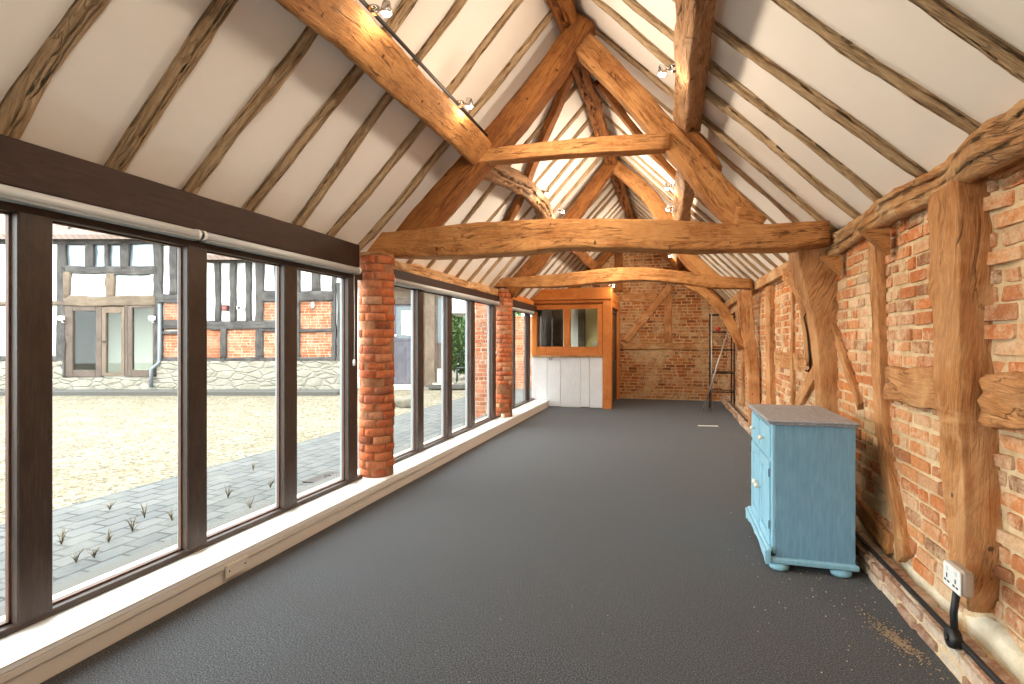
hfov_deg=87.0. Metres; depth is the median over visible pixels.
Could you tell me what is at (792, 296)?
stud
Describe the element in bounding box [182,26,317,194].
rafter
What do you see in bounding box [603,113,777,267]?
rafter
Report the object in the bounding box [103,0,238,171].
rafter
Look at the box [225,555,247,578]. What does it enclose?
plate
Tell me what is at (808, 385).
brace
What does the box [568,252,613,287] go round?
rafter
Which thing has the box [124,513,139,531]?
weed
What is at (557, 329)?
timber post
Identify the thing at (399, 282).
roller blind
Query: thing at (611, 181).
rafter
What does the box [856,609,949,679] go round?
debris
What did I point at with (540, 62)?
rafter
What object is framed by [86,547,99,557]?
weed
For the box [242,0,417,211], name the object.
rafter
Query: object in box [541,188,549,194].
spotlight
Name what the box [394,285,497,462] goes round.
window
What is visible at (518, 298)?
wall plate
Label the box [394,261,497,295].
wall plate
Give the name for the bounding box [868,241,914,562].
stud
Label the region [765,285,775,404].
stud
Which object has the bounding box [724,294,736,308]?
wall plate
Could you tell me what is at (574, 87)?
rafter
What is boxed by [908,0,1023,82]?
rafter
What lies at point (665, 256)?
rafter
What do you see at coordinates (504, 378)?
brick pillar
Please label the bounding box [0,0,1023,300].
ceiling
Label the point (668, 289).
brace
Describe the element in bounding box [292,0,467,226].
rafter
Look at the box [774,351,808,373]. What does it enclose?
wall rail
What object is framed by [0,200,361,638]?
window
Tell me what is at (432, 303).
building
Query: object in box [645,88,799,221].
rafter
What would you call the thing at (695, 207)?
rafter
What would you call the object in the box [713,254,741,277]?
rafter
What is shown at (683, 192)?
purlin
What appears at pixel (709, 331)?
shelf
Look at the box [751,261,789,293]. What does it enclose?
wall plate
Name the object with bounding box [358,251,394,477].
brick pillar
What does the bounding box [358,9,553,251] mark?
rafter
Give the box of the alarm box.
[222,305,228,310]
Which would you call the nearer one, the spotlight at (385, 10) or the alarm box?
the spotlight at (385, 10)
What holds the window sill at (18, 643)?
on the wall at (2, 618)
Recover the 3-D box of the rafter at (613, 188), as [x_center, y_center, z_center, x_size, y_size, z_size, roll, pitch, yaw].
[1.041,-1.932,10.182,2.070,2.211,0.109,0,0,14]
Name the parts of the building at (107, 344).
rail, post, blind panel, door, rail, rail, door rail, door rail, door rail, door frame, blind panel, post, rail, rail, brick panel, brick panel, brick panel, brick panel, rail, brick panel, post, brick panel, brick panel, rail, rail, post, brick panel, brick panel, post, post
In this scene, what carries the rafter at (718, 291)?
attached to the ceiling
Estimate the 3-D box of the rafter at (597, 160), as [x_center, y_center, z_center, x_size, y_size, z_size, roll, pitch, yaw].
[0.536,-1.922,8.447,2.072,2.204,0.082,0,0,18]
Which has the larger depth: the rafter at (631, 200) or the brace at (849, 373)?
the rafter at (631, 200)
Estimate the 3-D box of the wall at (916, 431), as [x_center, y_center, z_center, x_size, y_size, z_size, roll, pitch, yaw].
[2.905,0.300,4.776,0.425,2.400,16.400,0,0,16]
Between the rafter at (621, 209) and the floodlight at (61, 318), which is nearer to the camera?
the rafter at (621, 209)
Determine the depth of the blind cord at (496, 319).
8.66 m
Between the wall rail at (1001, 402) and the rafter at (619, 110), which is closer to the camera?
the wall rail at (1001, 402)
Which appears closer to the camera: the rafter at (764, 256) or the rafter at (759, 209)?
the rafter at (759, 209)
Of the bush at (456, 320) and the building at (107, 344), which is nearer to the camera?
the building at (107, 344)
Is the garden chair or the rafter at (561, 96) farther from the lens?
the garden chair
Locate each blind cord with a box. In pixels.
[353,286,355,365]
[495,319,496,354]
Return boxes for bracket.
[819,255,841,275]
[859,228,889,255]
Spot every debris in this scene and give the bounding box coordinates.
[435,434,940,681]
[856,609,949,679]
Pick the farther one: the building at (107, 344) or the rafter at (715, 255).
the building at (107, 344)
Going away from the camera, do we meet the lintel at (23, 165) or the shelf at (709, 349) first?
the lintel at (23, 165)
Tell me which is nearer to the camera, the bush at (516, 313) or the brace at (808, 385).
the brace at (808, 385)
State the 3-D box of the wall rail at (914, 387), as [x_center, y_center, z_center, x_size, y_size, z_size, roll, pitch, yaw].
[2.171,0.241,2.905,0.096,0.244,0.686,0,0,16]
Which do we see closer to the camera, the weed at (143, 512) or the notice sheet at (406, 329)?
the weed at (143, 512)
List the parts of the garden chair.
backrest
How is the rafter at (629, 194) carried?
attached to the ceiling
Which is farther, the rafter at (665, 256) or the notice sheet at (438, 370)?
the notice sheet at (438, 370)
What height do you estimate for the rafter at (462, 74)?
2.197 m
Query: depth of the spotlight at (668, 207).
7.28 m
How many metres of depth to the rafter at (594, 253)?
12.74 m
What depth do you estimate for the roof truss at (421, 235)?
4.67 m
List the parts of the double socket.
plate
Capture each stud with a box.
[614,252,622,291]
[664,292,671,342]
[741,349,745,405]
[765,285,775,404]
[790,287,795,404]
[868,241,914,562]
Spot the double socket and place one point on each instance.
(956, 576)
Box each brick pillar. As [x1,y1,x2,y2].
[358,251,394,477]
[496,289,512,417]
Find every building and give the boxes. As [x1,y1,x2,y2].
[0,214,339,395]
[358,280,531,389]
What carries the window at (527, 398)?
in the wall at (2, 618)
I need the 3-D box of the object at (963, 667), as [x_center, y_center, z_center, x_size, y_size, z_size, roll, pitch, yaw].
[2.718,1.330,4.831,0.297,0.144,16.000,0,0,16]
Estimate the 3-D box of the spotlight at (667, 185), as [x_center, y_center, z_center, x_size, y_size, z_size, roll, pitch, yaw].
[1.833,-1.791,6.236,0.143,0.078,0.068,0,0,16]
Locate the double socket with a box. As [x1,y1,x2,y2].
[943,560,973,597]
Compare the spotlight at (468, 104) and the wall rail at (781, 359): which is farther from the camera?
the wall rail at (781, 359)
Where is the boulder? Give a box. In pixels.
[394,396,410,407]
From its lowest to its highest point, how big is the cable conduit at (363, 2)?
0.034 m
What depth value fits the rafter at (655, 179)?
7.68 m
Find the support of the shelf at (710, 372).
attached to the metal rack
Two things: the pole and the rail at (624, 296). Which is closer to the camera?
the pole
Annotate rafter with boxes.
[0,0,110,139]
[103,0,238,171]
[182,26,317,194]
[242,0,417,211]
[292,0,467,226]
[326,0,523,236]
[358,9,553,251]
[407,182,480,263]
[427,83,577,267]
[443,103,585,273]
[455,117,590,277]
[467,120,606,281]
[478,158,587,282]
[489,157,601,287]
[497,184,587,288]
[499,62,540,113]
[504,71,573,220]
[518,187,614,295]
[524,192,616,297]
[529,199,619,299]
[545,204,620,288]
[551,208,622,288]
[557,212,624,288]
[562,218,626,288]
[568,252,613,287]
[577,11,838,232]
[589,179,612,207]
[592,0,861,218]
[602,99,786,262]
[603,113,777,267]
[608,129,770,272]
[620,156,758,279]
[622,0,882,201]
[626,186,742,290]
[627,191,736,291]
[628,156,764,275]
[629,198,735,295]
[631,203,732,296]
[633,209,729,298]
[634,214,727,300]
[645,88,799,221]
[658,253,722,300]
[666,204,753,281]
[672,0,927,177]
[705,254,733,276]
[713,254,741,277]
[739,191,776,223]
[771,0,980,134]
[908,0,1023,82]
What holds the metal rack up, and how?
on the floor
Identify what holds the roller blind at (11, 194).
attached to the window at (29, 601)
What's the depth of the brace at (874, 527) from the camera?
3.37 m
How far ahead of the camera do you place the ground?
8.44 m
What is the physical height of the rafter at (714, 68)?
2.222 m
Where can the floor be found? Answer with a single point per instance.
(571, 512)
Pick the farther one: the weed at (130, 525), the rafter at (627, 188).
the rafter at (627, 188)
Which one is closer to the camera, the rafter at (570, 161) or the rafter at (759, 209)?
the rafter at (759, 209)
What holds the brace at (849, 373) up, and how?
attached to the wall at (916, 431)
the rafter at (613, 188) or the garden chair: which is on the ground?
the garden chair
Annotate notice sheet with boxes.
[401,311,410,323]
[401,325,410,334]
[437,369,440,381]
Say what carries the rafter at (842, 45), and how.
attached to the ceiling
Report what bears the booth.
on the floor
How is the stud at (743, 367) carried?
attached to the wall at (916, 431)
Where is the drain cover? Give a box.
[302,471,338,482]
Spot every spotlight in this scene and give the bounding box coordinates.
[368,0,391,17]
[457,97,473,108]
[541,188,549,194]
[555,207,564,212]
[657,63,675,77]
[664,182,674,189]
[665,205,673,210]
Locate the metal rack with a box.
[709,312,734,410]
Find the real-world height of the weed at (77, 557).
0.098 m
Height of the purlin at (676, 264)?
0.296 m
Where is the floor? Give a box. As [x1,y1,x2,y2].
[40,397,960,683]
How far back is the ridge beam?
6.03 m
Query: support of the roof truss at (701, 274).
on the wall post at (743, 337)
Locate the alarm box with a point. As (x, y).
(224, 307)
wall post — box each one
[680,283,759,426]
[781,247,838,412]
[927,180,1002,612]
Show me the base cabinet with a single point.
(802, 510)
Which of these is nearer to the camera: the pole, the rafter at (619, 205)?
the pole
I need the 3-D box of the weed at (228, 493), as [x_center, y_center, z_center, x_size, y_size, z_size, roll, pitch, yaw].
[-2.578,1.353,4.917,0.048,0.150,0.091,0,0,34]
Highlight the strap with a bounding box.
[803,313,811,371]
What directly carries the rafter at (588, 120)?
attached to the ceiling
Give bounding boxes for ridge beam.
[546,0,636,218]
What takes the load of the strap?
attached to the wall post at (814, 285)
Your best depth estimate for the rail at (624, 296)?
13.03 m
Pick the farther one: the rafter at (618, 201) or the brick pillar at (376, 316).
the rafter at (618, 201)
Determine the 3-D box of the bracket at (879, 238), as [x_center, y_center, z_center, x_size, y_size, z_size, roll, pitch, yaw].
[2.162,-0.585,3.223,0.140,0.150,0.080,0,0,16]
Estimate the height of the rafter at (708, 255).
2.214 m
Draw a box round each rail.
[621,293,657,300]
[622,342,712,349]
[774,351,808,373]
[883,365,936,409]
[977,371,1023,429]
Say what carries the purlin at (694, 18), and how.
attached to the roof truss at (421, 235)
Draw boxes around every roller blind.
[0,184,201,240]
[199,230,361,274]
[394,278,499,304]
[512,307,533,313]
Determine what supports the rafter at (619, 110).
attached to the ceiling
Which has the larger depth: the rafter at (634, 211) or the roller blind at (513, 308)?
the rafter at (634, 211)
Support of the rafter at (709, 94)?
attached to the ceiling
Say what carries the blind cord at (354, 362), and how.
hanging from the roller blind at (208, 238)
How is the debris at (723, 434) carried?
on the floor
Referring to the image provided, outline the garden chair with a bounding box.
[456,351,464,381]
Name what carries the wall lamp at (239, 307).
attached to the building at (107, 344)
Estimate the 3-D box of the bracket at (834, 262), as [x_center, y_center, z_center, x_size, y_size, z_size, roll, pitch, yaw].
[2.420,-0.570,4.106,0.140,0.150,0.080,0,0,16]
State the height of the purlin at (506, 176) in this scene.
0.435 m
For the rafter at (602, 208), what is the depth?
10.39 m
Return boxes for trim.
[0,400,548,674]
[728,396,1023,683]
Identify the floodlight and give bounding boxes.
[57,316,64,323]
[148,316,154,322]
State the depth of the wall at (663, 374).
12.89 m
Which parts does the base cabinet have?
drawer, door, frame, drawer, door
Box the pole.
[702,330,728,410]
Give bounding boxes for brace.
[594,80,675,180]
[622,284,673,342]
[795,366,814,404]
[831,322,863,409]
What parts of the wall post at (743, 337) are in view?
post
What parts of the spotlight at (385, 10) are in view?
bulb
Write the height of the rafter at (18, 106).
2.215 m
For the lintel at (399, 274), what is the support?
on the window at (417, 296)
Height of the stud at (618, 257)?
1.300 m
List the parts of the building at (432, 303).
door rail, door panel, door, door rail, door pane, door panel, post, post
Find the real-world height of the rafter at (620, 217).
2.213 m
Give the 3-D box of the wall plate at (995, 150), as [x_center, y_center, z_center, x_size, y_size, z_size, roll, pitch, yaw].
[1.736,-0.772,1.296,0.285,0.255,6.464,0,0,16]
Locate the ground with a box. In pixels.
[0,369,464,523]
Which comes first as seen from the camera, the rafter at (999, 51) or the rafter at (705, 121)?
the rafter at (999, 51)
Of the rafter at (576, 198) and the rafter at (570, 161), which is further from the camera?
the rafter at (576, 198)
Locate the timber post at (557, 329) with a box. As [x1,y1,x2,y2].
[552,309,562,346]
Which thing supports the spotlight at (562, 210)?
attached to the purlin at (506, 176)
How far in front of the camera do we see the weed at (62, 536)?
3.79 m
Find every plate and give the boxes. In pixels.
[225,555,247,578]
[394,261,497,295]
[512,296,533,304]
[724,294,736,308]
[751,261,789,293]
[826,99,1023,255]
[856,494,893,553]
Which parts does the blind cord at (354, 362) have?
chain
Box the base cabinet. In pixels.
[745,404,859,577]
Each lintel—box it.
[0,134,359,266]
[394,269,498,300]
[513,300,552,315]
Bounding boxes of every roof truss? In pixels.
[367,12,829,259]
[494,160,752,297]
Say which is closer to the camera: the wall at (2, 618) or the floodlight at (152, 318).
the wall at (2, 618)
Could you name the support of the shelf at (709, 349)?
attached to the metal rack
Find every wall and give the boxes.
[0,401,530,621]
[475,303,486,417]
[581,252,727,400]
[726,169,1023,651]
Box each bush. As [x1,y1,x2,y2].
[452,314,464,374]
[453,312,523,355]
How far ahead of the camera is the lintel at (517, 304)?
10.64 m
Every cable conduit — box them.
[359,0,487,135]
[727,401,1004,683]
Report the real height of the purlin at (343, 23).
0.366 m
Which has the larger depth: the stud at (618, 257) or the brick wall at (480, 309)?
the stud at (618, 257)
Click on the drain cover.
(329, 473)
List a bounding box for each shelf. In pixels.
[709,331,726,332]
[709,349,733,350]
[709,371,733,373]
[710,389,733,392]
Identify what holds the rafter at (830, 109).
attached to the ceiling
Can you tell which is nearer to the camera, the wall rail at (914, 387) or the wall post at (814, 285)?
the wall rail at (914, 387)
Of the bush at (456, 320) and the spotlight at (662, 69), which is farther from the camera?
the bush at (456, 320)
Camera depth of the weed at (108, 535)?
3.83 m
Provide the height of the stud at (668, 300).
1.220 m
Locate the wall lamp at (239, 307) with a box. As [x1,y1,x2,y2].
[237,305,243,310]
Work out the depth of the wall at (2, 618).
3.27 m
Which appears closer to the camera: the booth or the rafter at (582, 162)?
the rafter at (582, 162)
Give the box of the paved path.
[0,389,531,606]
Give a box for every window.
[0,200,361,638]
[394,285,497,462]
[512,311,552,408]
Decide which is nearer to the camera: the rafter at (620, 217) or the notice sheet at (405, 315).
the rafter at (620, 217)
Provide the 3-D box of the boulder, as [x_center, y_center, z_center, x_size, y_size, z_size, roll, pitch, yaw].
[-2.299,1.320,11.720,0.588,0.237,0.419,0,0,16]
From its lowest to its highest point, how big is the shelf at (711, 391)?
0.022 m
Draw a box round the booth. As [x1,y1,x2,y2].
[531,287,619,408]
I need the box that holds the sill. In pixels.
[0,396,531,616]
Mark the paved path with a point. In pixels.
(89, 521)
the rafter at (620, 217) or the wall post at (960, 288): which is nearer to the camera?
the wall post at (960, 288)
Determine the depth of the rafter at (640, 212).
11.45 m
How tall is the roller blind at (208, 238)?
0.067 m
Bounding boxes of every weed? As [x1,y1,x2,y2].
[55,527,70,543]
[69,547,83,562]
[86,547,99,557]
[104,526,112,541]
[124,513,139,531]
[140,502,147,517]
[167,510,174,520]
[223,483,234,496]
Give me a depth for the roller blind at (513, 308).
10.35 m
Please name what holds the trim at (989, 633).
attached to the wall at (916, 431)
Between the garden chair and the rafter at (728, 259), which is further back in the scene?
the garden chair
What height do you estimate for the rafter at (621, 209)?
2.226 m
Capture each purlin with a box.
[275,0,491,164]
[484,165,555,218]
[572,252,601,269]
[671,254,682,270]
[672,130,706,220]
[673,0,716,131]
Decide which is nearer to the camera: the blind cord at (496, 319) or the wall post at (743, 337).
the wall post at (743, 337)
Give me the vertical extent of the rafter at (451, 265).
2.225 m
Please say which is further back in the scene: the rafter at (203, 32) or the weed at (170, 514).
the weed at (170, 514)
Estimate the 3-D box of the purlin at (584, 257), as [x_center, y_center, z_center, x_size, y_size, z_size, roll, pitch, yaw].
[1.441,-1.755,11.060,0.307,0.292,4.722,0,0,16]
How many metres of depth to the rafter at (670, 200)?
8.13 m
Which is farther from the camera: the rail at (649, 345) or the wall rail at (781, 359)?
the rail at (649, 345)
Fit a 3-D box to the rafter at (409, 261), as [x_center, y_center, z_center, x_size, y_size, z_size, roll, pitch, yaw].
[-0.230,-1.929,5.832,2.070,2.214,0.086,0,0,14]
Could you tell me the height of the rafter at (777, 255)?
2.208 m
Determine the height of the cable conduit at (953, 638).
0.264 m
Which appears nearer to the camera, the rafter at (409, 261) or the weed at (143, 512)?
the weed at (143, 512)

